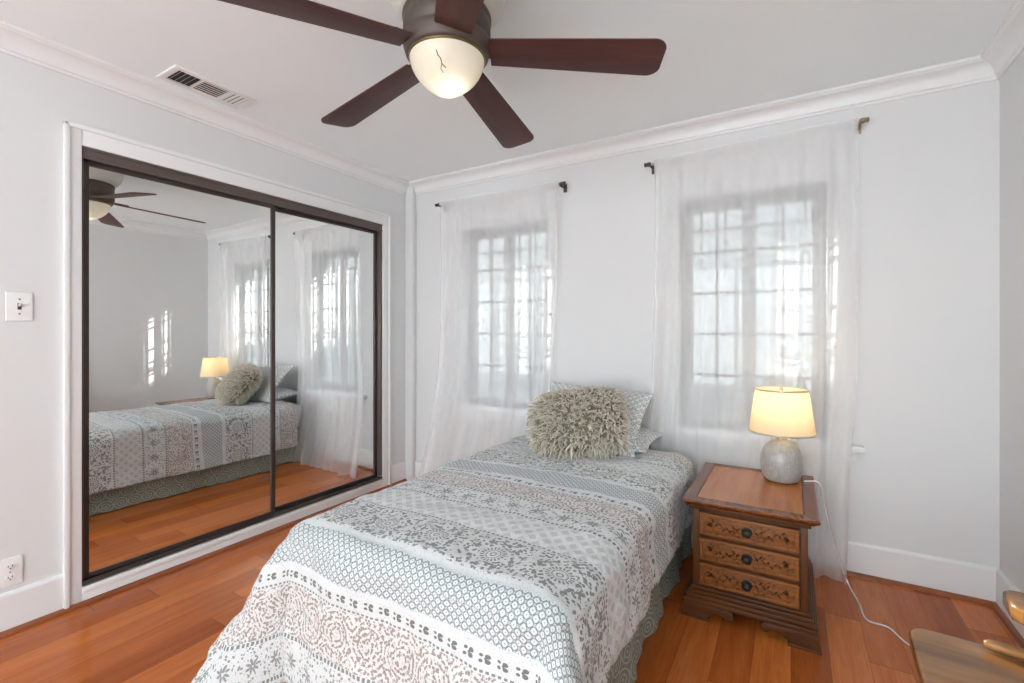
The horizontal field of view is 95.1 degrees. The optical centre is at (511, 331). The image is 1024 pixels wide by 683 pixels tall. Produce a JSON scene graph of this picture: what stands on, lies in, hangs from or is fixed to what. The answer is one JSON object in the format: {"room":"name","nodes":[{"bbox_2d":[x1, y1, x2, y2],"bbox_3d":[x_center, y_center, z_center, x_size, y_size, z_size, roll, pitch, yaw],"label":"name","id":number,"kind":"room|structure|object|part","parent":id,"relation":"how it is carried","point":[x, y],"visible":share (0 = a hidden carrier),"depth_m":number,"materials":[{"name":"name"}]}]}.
{"room":"bedroom","nodes":[
{"label":"bedroom","id":0,"kind":"room"},
{"bbox_2d":[0,52,404,593],"bbox_3d":[-2.356,0.000,1.585,0.200,2.440,5.510,0,0,31],"label":"wall","id":1,"kind":"structure","parent":0,"point":[35,100],"depth_m":2.01,"materials":[{"name":"paint"}]},
{"bbox_2d":[0,554,22,588],"bbox_3d":[-2.043,0.977,1.905,0.009,0.116,0.076,0,0,31],"label":"wall outlet","id":2,"kind":"object","parent":1,"relation":"attached to","point":[11,569],"visible":1,"depth_m":1.91,"materials":[{"name":"white plastic"}]},
{"bbox_2d":[4,563,15,570],"bbox_3d":[-2.041,0.955,1.904,0.004,0.026,0.033,0,0,31],"label":"receptacle","id":3,"kind":"object","parent":2,"relation":"attached to","point":[7,566],"depth_m":1.90,"materials":[{"name":"plastic"}]},
{"bbox_2d":[4,574,15,581],"bbox_3d":[-2.041,0.999,1.904,0.004,0.026,0.033,0,0,31],"label":"receptacle","id":4,"kind":"object","parent":2,"relation":"attached to","point":[7,577],"depth_m":1.90,"materials":[{"name":"plastic"}]},
{"bbox_2d":[5,291,32,320],"bbox_3d":[-2.024,-0.105,1.925,0.022,0.120,0.080,0,0,31],"label":"light switch","id":5,"kind":"object","parent":1,"relation":"attached to","point":[18,305],"visible":1,"depth_m":1.93,"materials":[{"name":"white plastic"}]},
{"bbox_2d":[84,160,274,578],"bbox_3d":[-1.711,0.170,2.508,0.022,1.902,0.913,0,0,32],"label":"mirror door","id":6,"kind":"structure","parent":1,"relation":"in","point":[179,278],"depth_m":2.42,"materials":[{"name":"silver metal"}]},
{"bbox_2d":[0,460,405,631],"bbox_3d":[-2.225,1.137,1.594,0.016,0.165,5.260,0,0,31],"label":"baseboard","id":7,"kind":"structure","parent":1,"relation":"attached to","point":[24,604],"depth_m":1.96,"materials":[{"name":"paint"}]},
{"bbox_2d":[0,479,406,638],"bbox_3d":[-2.213,1.211,1.581,0.018,0.018,5.250,0,0,31],"label":"trim","id":8,"kind":"structure","parent":1,"relation":"attached to","point":[52,615],"depth_m":2.33,"materials":[{"name":"brown wood"}]},
{"bbox_2d":[0,20,408,194],"bbox_3d":[-2.183,-1.174,1.599,0.082,0.092,5.310,0,0,31],"label":"crown molding","id":9,"kind":"structure","parent":1,"relation":"attached to","point":[15,41],"depth_m":2.36,"materials":[{"name":"paint"}]},
{"bbox_2d":[63,120,390,608],"bbox_3d":[-1.458,0.147,2.869,0.026,2.145,1.936,0,0,31],"label":"trim","id":10,"kind":"structure","parent":1,"relation":"attached to","point":[75,135],"depth_m":2.09,"materials":[{"name":"paint"}]},
{"bbox_2d":[82,158,381,579],"bbox_3d":[-1.516,0.166,2.896,0.109,1.897,1.798,0,0,31],"label":"door frame","id":11,"kind":"structure","parent":1,"relation":"attached to","point":[379,233],"depth_m":3.62,"materials":[{"name":"brown metal"}]},
{"bbox_2d":[82,476,381,585],"bbox_3d":[-1.516,1.129,2.896,0.111,0.018,1.798,0,0,31],"label":"rail","id":12,"kind":"object","parent":1,"relation":"attached to","point":[85,581],"visible":0.51,"depth_m":2.63,"materials":[{"name":"brown metal"}]},
{"bbox_2d":[82,146,382,231],"bbox_3d":[-1.514,-0.807,2.894,0.115,0.056,1.798,0,0,31],"label":"closet track","id":13,"kind":"object","parent":1,"relation":"attached to","point":[88,154],"visible":0.88,"depth_m":2.58,"materials":[{"name":"brown metal"}]},
{"bbox_2d":[82,479,383,600],"bbox_3d":[-1.463,1.180,2.864,0.024,0.080,1.798,0,0,31],"label":"sill","id":14,"kind":"structure","parent":1,"relation":"attached to","point":[98,587],"depth_m":2.56,"materials":[{"name":"paint"}]},
{"bbox_2d":[275,208,376,509],"bbox_3d":[-1.295,0.170,3.262,0.022,1.902,0.898,0,0,32],"label":"mirror door","id":15,"kind":"structure","parent":1,"relation":"in","point":[326,270],"depth_m":3.24,"materials":[{"name":"silver metal"}]},
{"bbox_2d":[0,0,1017,180],"bbox_3d":[-0.701,-1.280,0.714,3.935,0.120,5.710,0,0,31],"label":"ceiling","id":16,"kind":"structure","parent":0,"point":[720,56],"depth_m":2.06,"materials":[{"name":"paint"}]},
{"bbox_2d":[156,64,256,109],"bbox_3d":[-1.515,-1.214,2.341,0.190,0.011,0.380,0,0,31],"label":"ceiling vent","id":17,"kind":"object","parent":16,"relation":"in","point":[177,75],"visible":1,"depth_m":2.32,"materials":[{"name":"white metal"}]},
{"bbox_2d":[218,0,666,147],"bbox_3d":[-0.238,-1.022,1.678,1.422,0.396,1.426,0,0,31],"label":"ceiling fan","id":18,"kind":"object","parent":16,"relation":"hanging from","point":[448,45],"visible":1,"depth_m":1.58,"materials":[{"name":"brown wood"}]},
{"bbox_3d":[-0.602,-0.954,1.398,0.594,0.034,0.162,-5,3,-33],"label":"blade","id":19,"kind":"part","parent":18,"relation":"part of","materials":[{"name":"brown wood"}]},
{"bbox_3d":[-0.572,-0.954,1.922,0.594,0.034,0.162,-5,-3,39],"label":"blade","id":20,"kind":"part","parent":18,"relation":"part of","materials":[{"name":"brown wood"}]},
{"bbox_3d":[-0.227,-0.890,1.639,0.260,0.132,0.260,0,0,31],"label":"lamp shade","id":21,"kind":"part","parent":18,"relation":"part of","materials":[{"name":"white glass"}]},
{"bbox_3d":[-0.113,-0.954,1.208,0.162,0.034,0.594,0,4,-15],"label":"blade","id":22,"kind":"part","parent":18,"relation":"part of","materials":[{"name":"brown wood"}]},
{"bbox_3d":[-0.065,-0.954,2.055,0.162,0.034,0.594,0,-4,21],"label":"blade","id":23,"kind":"part","parent":18,"relation":"part of","materials":[{"name":"brown wood"}]},
{"bbox_3d":[0.219,-0.954,1.614,0.594,0.034,0.162,4,0,3],"label":"blade","id":24,"kind":"part","parent":18,"relation":"part of","materials":[{"name":"brown wood"}]},
{"bbox_2d":[0,480,1021,682],"bbox_3d":[-0.701,1.280,0.714,3.935,0.120,5.710,0,0,31],"label":"floor","id":25,"kind":"structure","parent":0,"point":[163,629],"depth_m":1.88,"materials":[{"name":"brown wood"}]},
{"bbox_2d":[607,523,692,682],"bbox_3d":[0.119,0.963,2.163,1.082,0.515,1.889,0,0,31],"label":"bed","id":26,"kind":"object","parent":25,"relation":"on","point":[623,670],"visible":0.09,"depth_m":1.89,"materials":[{"name":"fabric"}]},
{"bbox_2d":[191,435,695,682],"bbox_3d":[-0.009,0.934,2.028,1.432,0.568,1.921,0,0,31],"label":"comforter","id":27,"kind":"object","parent":26,"relation":"on","point":[505,562],"visible":0.91,"depth_m":1.49,"materials":[{"name":"white fabric"}]},
{"bbox_2d":[525,384,633,460],"bbox_3d":[0.357,0.505,2.559,0.595,0.426,0.373,0,0,13],"label":"cushion","id":28,"kind":"object","parent":27,"relation":"on","point":[593,422],"visible":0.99,"depth_m":2.47,"materials":[{"name":"beige fabric"}]},
{"bbox_2d":[528,381,652,456],"bbox_3d":[0.457,0.500,2.778,0.676,0.351,0.307,0,0,33],"label":"pillow","id":29,"kind":"object","parent":27,"relation":"on","point":[637,403],"visible":0.14,"depth_m":2.67,"materials":[{"name":"grey fabric"}]},
{"bbox_2d":[632,427,664,452],"bbox_3d":[0.513,0.620,2.814,0.700,0.127,0.399,0,0,32],"label":"pillow","id":30,"kind":"object","parent":27,"relation":"on","point":[645,437],"visible":0.23,"depth_m":2.62,"materials":[{"name":"grey fabric"}]},
{"bbox_2d":[680,462,821,655],"bbox_3d":[1.116,0.969,2.175,0.512,0.503,0.664,0,0,31],"label":"nightstand","id":31,"kind":"object","parent":25,"relation":"on","point":[751,559],"visible":1,"depth_m":1.94,"materials":[{"name":"brown wood"}]},
{"bbox_3d":[0.956,0.821,1.906,0.043,0.040,0.033,0,0,31],"label":"knob","id":32,"kind":"part","parent":31,"relation":"part of","materials":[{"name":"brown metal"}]},
{"bbox_3d":[0.956,0.928,1.906,0.043,0.040,0.033,0,0,31],"label":"knob","id":33,"kind":"part","parent":31,"relation":"part of","materials":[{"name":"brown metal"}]},
{"bbox_3d":[0.956,1.036,1.906,0.043,0.040,0.033,0,0,31],"label":"knob","id":34,"kind":"part","parent":31,"relation":"part of","materials":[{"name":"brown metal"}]},
{"bbox_3d":[0.969,0.821,1.927,0.368,0.092,0.027,0,0,31],"label":"drawer","id":35,"kind":"part","parent":31,"relation":"part of","materials":[{"name":"brown wood"}]},
{"bbox_3d":[0.969,0.928,1.927,0.368,0.092,0.027,0,0,31],"label":"drawer","id":36,"kind":"part","parent":31,"relation":"part of","materials":[{"name":"brown wood"}]},
{"bbox_3d":[0.969,1.036,1.927,0.368,0.092,0.027,0,0,31],"label":"drawer","id":37,"kind":"part","parent":31,"relation":"part of","materials":[{"name":"brown wood"}]},
{"bbox_3d":[1.116,0.723,2.175,0.392,0.012,0.550,0,0,31],"label":"panel","id":38,"kind":"part","parent":31,"relation":"part of","materials":[{"name":"brown wood"}]},
{"bbox_3d":[0.975,0.930,1.939,0.424,0.330,0.020,0,0,31],"label":"frame","id":39,"kind":"part","parent":31,"relation":"part of","materials":[{"name":"brown wood"}]},
{"bbox_3d":[1.114,0.755,2.171,0.448,0.020,0.580,0,0,31],"label":"cornice","id":40,"kind":"part","parent":31,"relation":"part of","materials":[{"name":"brown wood"}]},
{"bbox_2d":[748,386,909,645],"bbox_3d":[1.582,0.744,1.964,0.394,0.957,1.099,0,0,-35],"label":"table lamp","id":41,"kind":"object","parent":31,"relation":"on","point":[782,413],"visible":0.99,"depth_m":2.19,"materials":[{"name":"beige fabric"}]},
{"bbox_3d":[1.305,0.279,2.267,0.228,0.006,0.228,0,0,31],"label":"shade trim","id":42,"kind":"part","parent":41,"relation":"part of","materials":[{"name":"beige fabric"}]},
{"bbox_3d":[1.305,0.380,2.267,0.284,0.202,0.284,0,0,31],"label":"lamp shade","id":43,"kind":"part","parent":41,"relation":"part of","materials":[{"name":"white fabric"}]},
{"bbox_3d":[1.305,0.481,2.267,0.286,0.006,0.286,0,0,31],"label":"shade trim","id":44,"kind":"part","parent":41,"relation":"part of","materials":[{"name":"beige fabric"}]},
{"bbox_3d":[1.590,0.965,1.824,0.224,0.515,0.881,0,0,-11],"label":"power cord","id":45,"kind":"part","parent":41,"relation":"part of","materials":[{"name":"white plastic"}]},
{"bbox_2d":[909,590,1023,682],"bbox_3d":[1.142,0.740,0.936,0.493,0.960,0.480,0,0,34],"label":"wooden armchair","id":46,"kind":"object","parent":25,"relation":"on","point":[937,657],"visible":1,"depth_m":1.12,"materials":[{"name":"brown wood"}]},
{"bbox_3d":[1.117,0.801,0.952,0.435,0.036,0.450,0,0,34],"label":"seat","id":47,"kind":"part","parent":46,"relation":"part of","materials":[{"name":"brown wood"}]},
{"bbox_3d":[1.277,0.769,1.074,0.278,0.029,0.029,0,0,37],"label":"seat rail","id":48,"kind":"part","parent":46,"relation":"part of","materials":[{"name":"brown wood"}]},
{"bbox_3d":[1.307,0.655,1.046,0.285,0.039,0.112,0,0,34],"label":"armrest","id":49,"kind":"part","parent":46,"relation":"part of","materials":[{"name":"brown wood"}]},
{"bbox_2d":[416,79,999,567],"bbox_3d":[0.710,0.000,3.081,3.935,2.440,0.200,0,0,31],"label":"wall","id":50,"kind":"structure","parent":0,"point":[913,198],"depth_m":2.38,"materials":[{"name":"paint"}]},
{"bbox_2d":[405,186,415,479],"bbox_3d":[-0.836,0.000,3.857,0.085,2.440,0.050,0,0,31],"label":"trim","id":51,"kind":"structure","parent":50,"relation":"attached to","point":[410,197],"depth_m":3.83,"materials":[{"name":"paint"}]},
{"bbox_2d":[479,237,505,397],"bbox_3d":[-0.145,-0.113,3.740,0.247,1.252,0.047,0,0,31],"label":"window grille","id":52,"kind":"object","parent":50,"relation":"in","point":[503,327],"depth_m":3.71,"materials":[{"name":"metal"}]},
{"bbox_2d":[449,222,547,423],"bbox_3d":[-0.036,-0.068,3.456,0.940,1.435,0.190,0,0,31],"label":"window","id":53,"kind":"structure","parent":50,"relation":"in","point":[510,233],"depth_m":3.51,"materials":[{"name":"wood"}]},
{"bbox_3d":[-0.048,0.608,3.434,0.940,0.084,0.140,0,0,31],"label":"sill","id":54,"kind":"part","parent":53,"relation":"part of","materials":[{"name":"paint"}]},
{"bbox_3d":[-0.155,-0.110,3.604,0.333,1.286,0.030,0,0,31],"label":"casement sash","id":55,"kind":"part","parent":53,"relation":"part of","materials":[{"name":"metal"}]},
{"bbox_3d":[0.134,-0.110,3.431,0.333,1.286,0.030,0,0,31],"label":"casement sash","id":56,"kind":"part","parent":53,"relation":"part of","materials":[{"name":"wood"}]},
{"bbox_2d":[435,181,566,211],"bbox_3d":[-0.104,-0.975,3.392,1.096,0.059,0.099,0,0,31],"label":"curtain rod","id":57,"kind":"object","parent":50,"relation":"attached to","point":[561,184],"visible":1,"depth_m":3.32,"materials":[{"name":"brown metal"}]},
{"bbox_2d":[516,234,545,399],"bbox_3d":[0.154,-0.112,3.562,0.249,1.245,0.047,0,0,31],"label":"window grille","id":58,"kind":"object","parent":50,"relation":"in","point":[535,327],"depth_m":3.56,"materials":[{"name":"metal"}]},
{"bbox_2d":[409,55,998,194],"bbox_3d":[0.638,-1.174,2.960,3.535,0.092,0.082,0,0,31],"label":"crown molding","id":59,"kind":"structure","parent":50,"relation":"attached to","point":[972,70],"depth_m":2.58,"materials":[{"name":"paint"}]},
{"bbox_2d":[415,460,997,601],"bbox_3d":[0.691,1.137,2.966,3.450,0.165,0.016,0,0,31],"label":"baseboard","id":60,"kind":"structure","parent":50,"relation":"attached to","point":[944,574],"depth_m":2.25,"materials":[{"name":"paint"}]},
{"bbox_2d":[694,210,741,415],"bbox_3d":[1.274,-0.115,2.894,0.266,1.249,0.047,0,0,31],"label":"window grille","id":61,"kind":"object","parent":50,"relation":"in","point":[725,228],"depth_m":2.90,"materials":[{"name":"metal"}]},
{"bbox_2d":[644,117,868,173],"bbox_3d":[1.279,-1.006,2.568,1.080,0.078,0.099,0,0,31],"label":"curtain rod","id":62,"kind":"object","parent":50,"relation":"attached to","point":[862,120],"visible":1,"depth_m":2.48,"materials":[{"name":"brown metal"}]},
{"bbox_2d":[654,185,864,461],"bbox_3d":[1.340,-0.068,2.636,1.022,1.435,0.190,0,0,31],"label":"window","id":63,"kind":"structure","parent":50,"relation":"in","point":[748,204],"depth_m":2.67,"materials":[{"name":"wood"}]},
{"bbox_3d":[1.220,-0.110,2.784,0.336,1.286,0.030,0,0,31],"label":"casement sash","id":64,"kind":"part","parent":63,"relation":"part of","materials":[{"name":"wood"}]},
{"bbox_3d":[1.368,-0.110,2.700,0.735,1.350,0.050,0,0,31],"label":"frame","id":65,"kind":"part","parent":63,"relation":"part of","materials":[{"name":"wood"}]},
{"bbox_3d":[1.327,0.608,2.614,1.022,0.084,0.140,0,0,31],"label":"sill","id":66,"kind":"part","parent":63,"relation":"part of","materials":[{"name":"paint"}]},
{"bbox_3d":[1.512,-0.110,2.610,0.336,1.286,0.030,0,0,31],"label":"casement sash","id":67,"kind":"part","parent":63,"relation":"part of","materials":[{"name":"wood"}]},
{"bbox_2d":[756,201,810,388],"bbox_3d":[1.572,-0.210,2.717,0.269,1.058,0.047,0,0,31],"label":"window grille","id":68,"kind":"object","parent":50,"relation":"in","point":[777,301],"depth_m":2.72,"materials":[{"name":"metal"}]},
{"bbox_2d":[812,563,993,606],"bbox_3d":[0.689,1.211,2.948,3.435,0.018,0.018,0,0,31],"label":"trim","id":69,"kind":"structure","parent":50,"relation":"attached to","point":[817,566],"depth_m":2.23,"materials":[{"name":"brown wood"}]},
{"bbox_2d":[1000,50,1023,592],"bbox_3d":[0.904,0.000,-0.242,0.200,2.440,5.710,0,0,31],"label":"wall","id":70,"kind":"structure","parent":0,"point":[1012,81],"depth_m":1.97,"materials":[{"name":"paint"}]},
{"bbox_2d":[981,0,1023,78],"bbox_3d":[0.782,-1.174,-0.170,0.082,0.092,5.310,0,0,31],"label":"crown molding","id":71,"kind":"structure","parent":70,"relation":"attached to","point":[1007,44],"depth_m":1.91,"materials":[{"name":"paint"}]},
{"bbox_2d":[992,602,1023,648],"bbox_3d":[0.796,1.211,-0.178,0.018,0.018,5.310,0,0,31],"label":"trim","id":72,"kind":"structure","parent":70,"relation":"attached to","point":[995,606],"depth_m":1.93,"materials":[{"name":"brown wood"}]},
{"bbox_2d":[996,568,1023,637],"bbox_3d":[0.811,1.137,-0.186,0.016,0.165,5.310,0,0,31],"label":"baseboard","id":73,"kind":"structure","parent":70,"relation":"attached to","point":[1003,583],"depth_m":2.01,"materials":[{"name":"paint"}]},
{"label":"outside","id":74,"kind":"structure","parent":0,"visible":0},
{"bbox_3d":[0.572,1.870,5.841,19.000,0.100,4.400,0,0,31],"label":"ground","id":75,"kind":"structure","parent":74,"visible":0},
{"bbox_2d":[479,235,521,398],"bbox_3d":[-2.103,-0.405,10.143,10.000,4.450,0.350,0,0,31],"label":"wall","id":76,"kind":"structure","parent":75,"relation":"on","point":[498,242],"depth_m":8.93,"materials":[{"name":"paint"}]},
{"bbox_2d":[521,200,810,417],"bbox_3d":[4.439,0.070,3.443,9.900,3.500,0.360,0,0,31],"label":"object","id":77,"kind":"structure","parent":75,"relation":"on","point":[794,233],"depth_m":4.63,"materials":[{"name":"paint"}]}
]}

